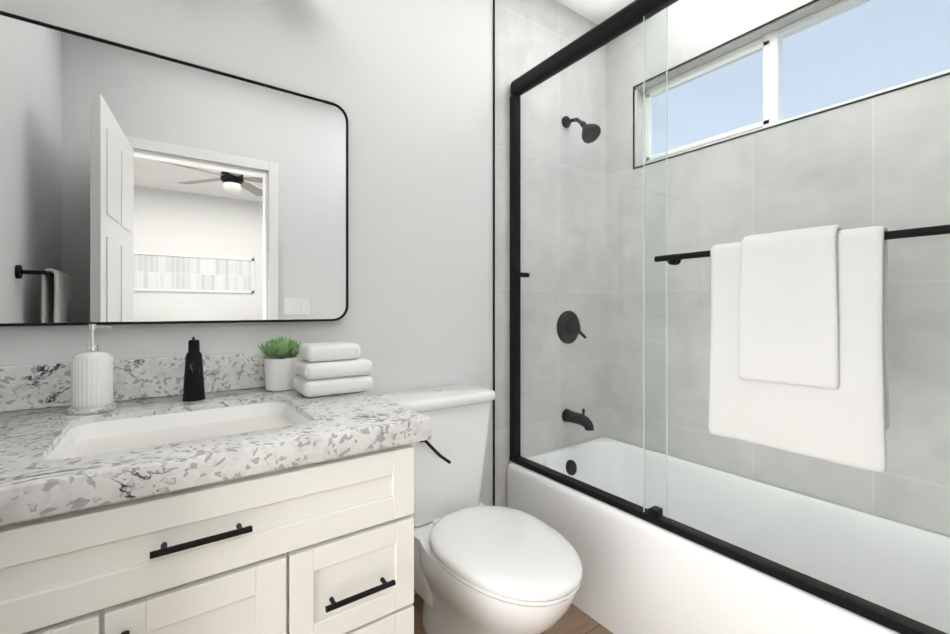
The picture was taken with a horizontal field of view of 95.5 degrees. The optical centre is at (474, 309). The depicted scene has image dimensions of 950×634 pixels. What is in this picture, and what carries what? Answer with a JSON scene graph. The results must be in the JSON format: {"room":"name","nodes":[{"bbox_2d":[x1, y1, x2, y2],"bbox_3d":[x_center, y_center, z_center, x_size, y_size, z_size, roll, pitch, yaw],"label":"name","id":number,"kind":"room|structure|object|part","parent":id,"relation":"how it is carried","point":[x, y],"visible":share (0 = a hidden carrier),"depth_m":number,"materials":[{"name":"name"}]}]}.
{"room":"bathroom","nodes":[
{"label":"bathroom","id":0,"kind":"room"},
{"bbox_2d":[0,0,492,505],"bbox_3d":[-0.305,-0.210,1.745,2.690,2.680,0.120,0,0,-35],"label":"wall","id":1,"kind":"structure","parent":0,"point":[406,86],"depth_m":1.64,"materials":[{"name":"white paint"}]},
{"bbox_2d":[0,348,339,415],"bbox_3d":[-0.843,0.195,1.274,0.883,0.110,0.020,0,0,-35],"label":"backsplash","id":2,"kind":"structure","parent":1,"relation":"attached to","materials":[{"name":"white stone"}]},
{"bbox_2d":[0,11,348,326],"bbox_3d":[-0.826,-0.339,1.280,0.908,0.762,0.028,0,0,-35],"label":"mirror","id":3,"kind":"object","parent":1,"relation":"attached to","point":[138,186],"visible":0.98,"depth_m":1.22,"materials":[{"name":"black mirror"}]},
{"bbox_2d":[493,0,494,505],"bbox_3d":[0.085,-0.210,1.944,0.004,2.680,0.011,0,0,-35],"label":"trim","id":4,"kind":"structure","parent":1,"relation":"attached to","point":[494,250],"depth_m":1.94,"materials":[{"name":"black"}]},
{"bbox_2d":[510,94,520,457],"bbox_3d":[0.650,-0.151,1.334,0.040,1.656,1.637,0,0,-35],"label":"door jamb","id":5,"kind":"object","parent":1,"relation":"attached to","point":[515,279],"visible":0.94,"depth_m":1.97,"materials":[{"name":"black metal"}]},
{"bbox_2d":[495,0,605,506],"bbox_3d":[0.408,-0.210,2.175,0.790,2.680,0.010,0,0,-35],"label":"wall tile","id":6,"kind":"structure","parent":1,"relation":"attached to","point":[530,34],"depth_m":2.14,"materials":[{"name":"grey tile"}]},
{"bbox_2d":[557,311,585,343],"bbox_3d":[0.500,0.093,2.190,0.170,0.170,0.070,0,0,-35],"label":"shower valve","id":7,"kind":"object","parent":6,"relation":"attached to","point":[569,336],"depth_m":2.18,"materials":[{"name":"black metal"}]},
{"bbox_2d":[562,409,593,430],"bbox_3d":[0.518,0.538,2.141,0.068,0.098,0.171,0,0,-35],"label":"tub spout","id":8,"kind":"object","parent":6,"relation":"attached to","point":[574,417],"depth_m":2.12,"materials":[{"name":"black metal"}]},
{"bbox_2d":[562,116,600,142],"bbox_3d":[0.523,-0.894,2.122,0.096,0.177,0.207,0,0,-35],"label":"shower head","id":9,"kind":"object","parent":6,"relation":"attached to","point":[588,134],"depth_m":2.07},
{"bbox_2d":[510,0,677,95],"bbox_3d":[0.650,-1.012,1.334,0.052,0.073,1.637,0,0,-35],"label":"header","id":10,"kind":"object","parent":1,"relation":"attached to","point":[618,24],"visible":0.85,"depth_m":1.61,"materials":[{"name":"black metal"}]},
{"bbox_2d":[643,16,644,511],"bbox_3d":[0.563,-0.150,1.437,0.006,1.650,0.002,0,0,-35],"label":"shower door glass edge","id":11,"kind":"object","parent":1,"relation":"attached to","point":[644,263],"depth_m":1.44,"materials":[{"name":"white"}]},
{"bbox_2d":[666,7,667,517],"bbox_3d":[0.620,-0.150,1.395,0.006,1.650,0.002,0,0,-35],"label":"shower door glass edge","id":12,"kind":"object","parent":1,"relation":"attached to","point":[666,7],"depth_m":1.39,"materials":[{"name":"white"}]},
{"bbox_2d":[518,0,949,632],"bbox_3d":[0.659,-0.150,1.340,0.054,1.670,1.625,0,0,-35],"label":"shower door","id":13,"kind":"object","parent":1,"relation":"attached to","point":[520,274],"visible":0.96,"depth_m":1.25,"materials":[{"name":"clear glass"}]},
{"bbox_3d":[0.221,-0.155,1.955,0.054,0.022,0.022,0,0,-35],"label":"knob","id":14,"kind":"part","parent":13,"relation":"part of","materials":[{"name":"black metal"}]},
{"bbox_2d":[654,224,949,264],"bbox_3d":[0.802,-0.155,1.052,0.080,0.034,0.745,0,0,-35],"label":"door towel bar","id":15,"kind":"object","parent":13,"relation":"attached to","point":[673,259],"visible":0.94,"depth_m":0.89,"materials":[{"name":"black metal"}]},
{"bbox_2d":[708,225,889,472],"bbox_3d":[0.763,0.076,1.052,0.078,0.535,0.361,0,0,-35],"label":"towel","id":16,"kind":"object","parent":15,"relation":"hanging from","point":[799,344],"visible":1,"depth_m":1.00,"materials":[{"name":"white fabric"}]},
{"bbox_2d":[412,593,612,633],"bbox_3d":[0.211,1.180,1.021,2.690,0.100,1.900,0,0,-35],"label":"floor","id":17,"kind":"structure","parent":0,"point":[574,619],"depth_m":1.55,"materials":[{"name":"brown wood"}]},
{"bbox_2d":[0,337,430,633],"bbox_3d":[-0.648,0.604,1.001,0.883,1.052,0.690,0,0,-35],"label":"bathroom vanity","id":18,"kind":"object","parent":17,"relation":"on","point":[194,491],"visible":0.98,"depth_m":0.82,"materials":[{"name":"white paint"}]},
{"bbox_2d":[0,379,430,576],"bbox_3d":[-0.654,0.275,1.009,0.883,0.050,0.670,0,0,-35],"label":"countertop","id":19,"kind":"structure","parent":18,"relation":"on","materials":[{"name":"white stone"}]},
{"bbox_2d":[67,324,116,413],"bbox_3d":[-0.943,0.143,1.063,0.092,0.212,0.092,0,0,-35],"label":"soap dispenser","id":20,"kind":"object","parent":19,"relation":"on","point":[92,379],"visible":1,"depth_m":1.04,"materials":[{"name":"white ceramic"}]},
{"bbox_2d":[182,337,205,401],"bbox_3d":[-0.751,0.164,1.157,0.054,0.171,0.158,0,0,-35],"label":"faucet","id":21,"kind":"object","parent":19,"relation":"on","point":[193,388],"depth_m":1.17,"materials":[{"name":"black"}]},
{"bbox_2d":[258,336,300,390],"bbox_3d":[-0.598,0.167,1.350,0.136,0.164,0.107,0,0,-35],"label":"succulent pot","id":22,"kind":"object","parent":19,"relation":"on","point":[280,361],"visible":0.96,"depth_m":1.32,"materials":[{"name":"white ceramic"}]},
{"bbox_3d":[-0.606,0.200,1.349,0.100,0.098,0.100,0,0,-35],"label":"pot","id":23,"kind":"part","parent":22,"relation":"part of","materials":[{"name":"white ceramic"}]},
{"bbox_2d":[293,342,372,396],"bbox_3d":[-0.431,0.176,1.310,0.205,0.145,0.150,0,0,-35],"label":"folded towels","id":24,"kind":"object","parent":19,"relation":"on","point":[327,368],"visible":1,"depth_m":1.25,"materials":[{"name":"white fabric"}]},
{"bbox_2d":[379,384,582,633],"bbox_3d":[0.015,0.719,1.422,0.426,0.821,0.756,0,0,-35],"label":"toilet","id":25,"kind":"object","parent":17,"relation":"on","point":[480,567],"visible":0.92,"depth_m":1.38,"materials":[{"name":"white ceramic"}]},
{"bbox_3d":[-0.142,0.485,1.499,0.121,0.122,0.036,0,0,-35],"label":"lever","id":26,"kind":"part","parent":25,"relation":"part of","materials":[{"name":"black metal"}]},
{"bbox_3d":[-0.140,0.557,1.640,0.400,0.405,0.200,0,0,-35],"label":"tank","id":27,"kind":"part","parent":25,"relation":"part of","materials":[{"name":"white ceramic"}]},
{"bbox_3d":[-0.139,0.335,1.638,0.426,0.040,0.226,0,0,-35],"label":"tank lid","id":28,"kind":"part","parent":25,"relation":"part of","materials":[{"name":"white ceramic"}]},
{"bbox_3d":[0.046,0.946,1.399,0.376,0.368,0.652,0,0,-35],"label":"bowl","id":29,"kind":"part","parent":25,"relation":"part of","materials":[{"name":"white ceramic"}]},
{"bbox_3d":[0.090,0.754,1.338,0.388,0.014,0.523,0,0,-35],"label":"seat","id":30,"kind":"part","parent":25,"relation":"part of","materials":[{"name":"white plastic"}]},
{"bbox_3d":[0.090,0.728,1.338,0.392,0.037,0.532,0,0,-35],"label":"lid","id":31,"kind":"part","parent":25,"relation":"part of","materials":[{"name":"white plastic"}]},
{"bbox_2d":[507,437,949,633],"bbox_3d":[0.909,0.915,1.518,0.713,0.430,1.636,0,0,-35],"label":"bathtub","id":32,"kind":"object","parent":17,"relation":"on","point":[640,576],"visible":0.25,"depth_m":1.48,"materials":[{"name":"white ceramic"}]},
{"bbox_2d":[509,456,946,633],"bbox_3d":[0.650,0.687,1.334,0.044,0.023,1.637,0,0,-35],"label":"door track","id":33,"kind":"object","parent":32,"relation":"on","point":[836,596],"visible":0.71,"depth_m":1.16,"materials":[{"name":"black metal"}]},
{"bbox_2d":[648,506,662,517],"bbox_3d":[0.592,0.664,1.415,0.040,0.022,0.030,0,0,-35],"label":"guide","id":34,"kind":"object","parent":33,"relation":"on","point":[654,511],"visible":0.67,"depth_m":1.41,"materials":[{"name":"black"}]},
{"bbox_2d":[556,0,634,24],"bbox_3d":[0.211,-1.600,1.021,2.690,0.100,1.900,0,0,-35],"label":"ceiling","id":35,"kind":"structure","parent":0,"point":[597,12],"depth_m":2.22,"materials":[{"name":"white paint"}]},
{"bbox_3d":[1.293,-0.210,1.718,0.120,2.680,1.780,0,0,-35],"label":"wall","id":36,"kind":"structure","parent":0,"visible":0},
{"bbox_2d":[606,0,949,536],"bbox_3d":[1.235,-0.210,1.751,0.085,2.680,1.640,0,0,-35],"label":"wall tile","id":37,"kind":"structure","parent":36,"relation":"attached to","point":[624,128],"depth_m":1.75,"materials":[{"name":"grey tile"}]},
{"bbox_2d":[633,0,949,168],"bbox_3d":[1.180,-0.945,1.757,0.006,0.432,1.217,0,0,-35],"label":"window trim","id":38,"kind":"structure","parent":36,"relation":"in","point":[790,12],"depth_m":1.78,"materials":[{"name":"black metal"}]},
{"bbox_2d":[645,0,949,163],"bbox_3d":[1.244,-0.945,1.803,0.051,0.404,1.189,0,0,-35],"label":"sliding window","id":39,"kind":"structure","parent":36,"relation":"in","point":[773,40],"depth_m":1.79,"materials":[{"name":"white plastic"}]}
]}

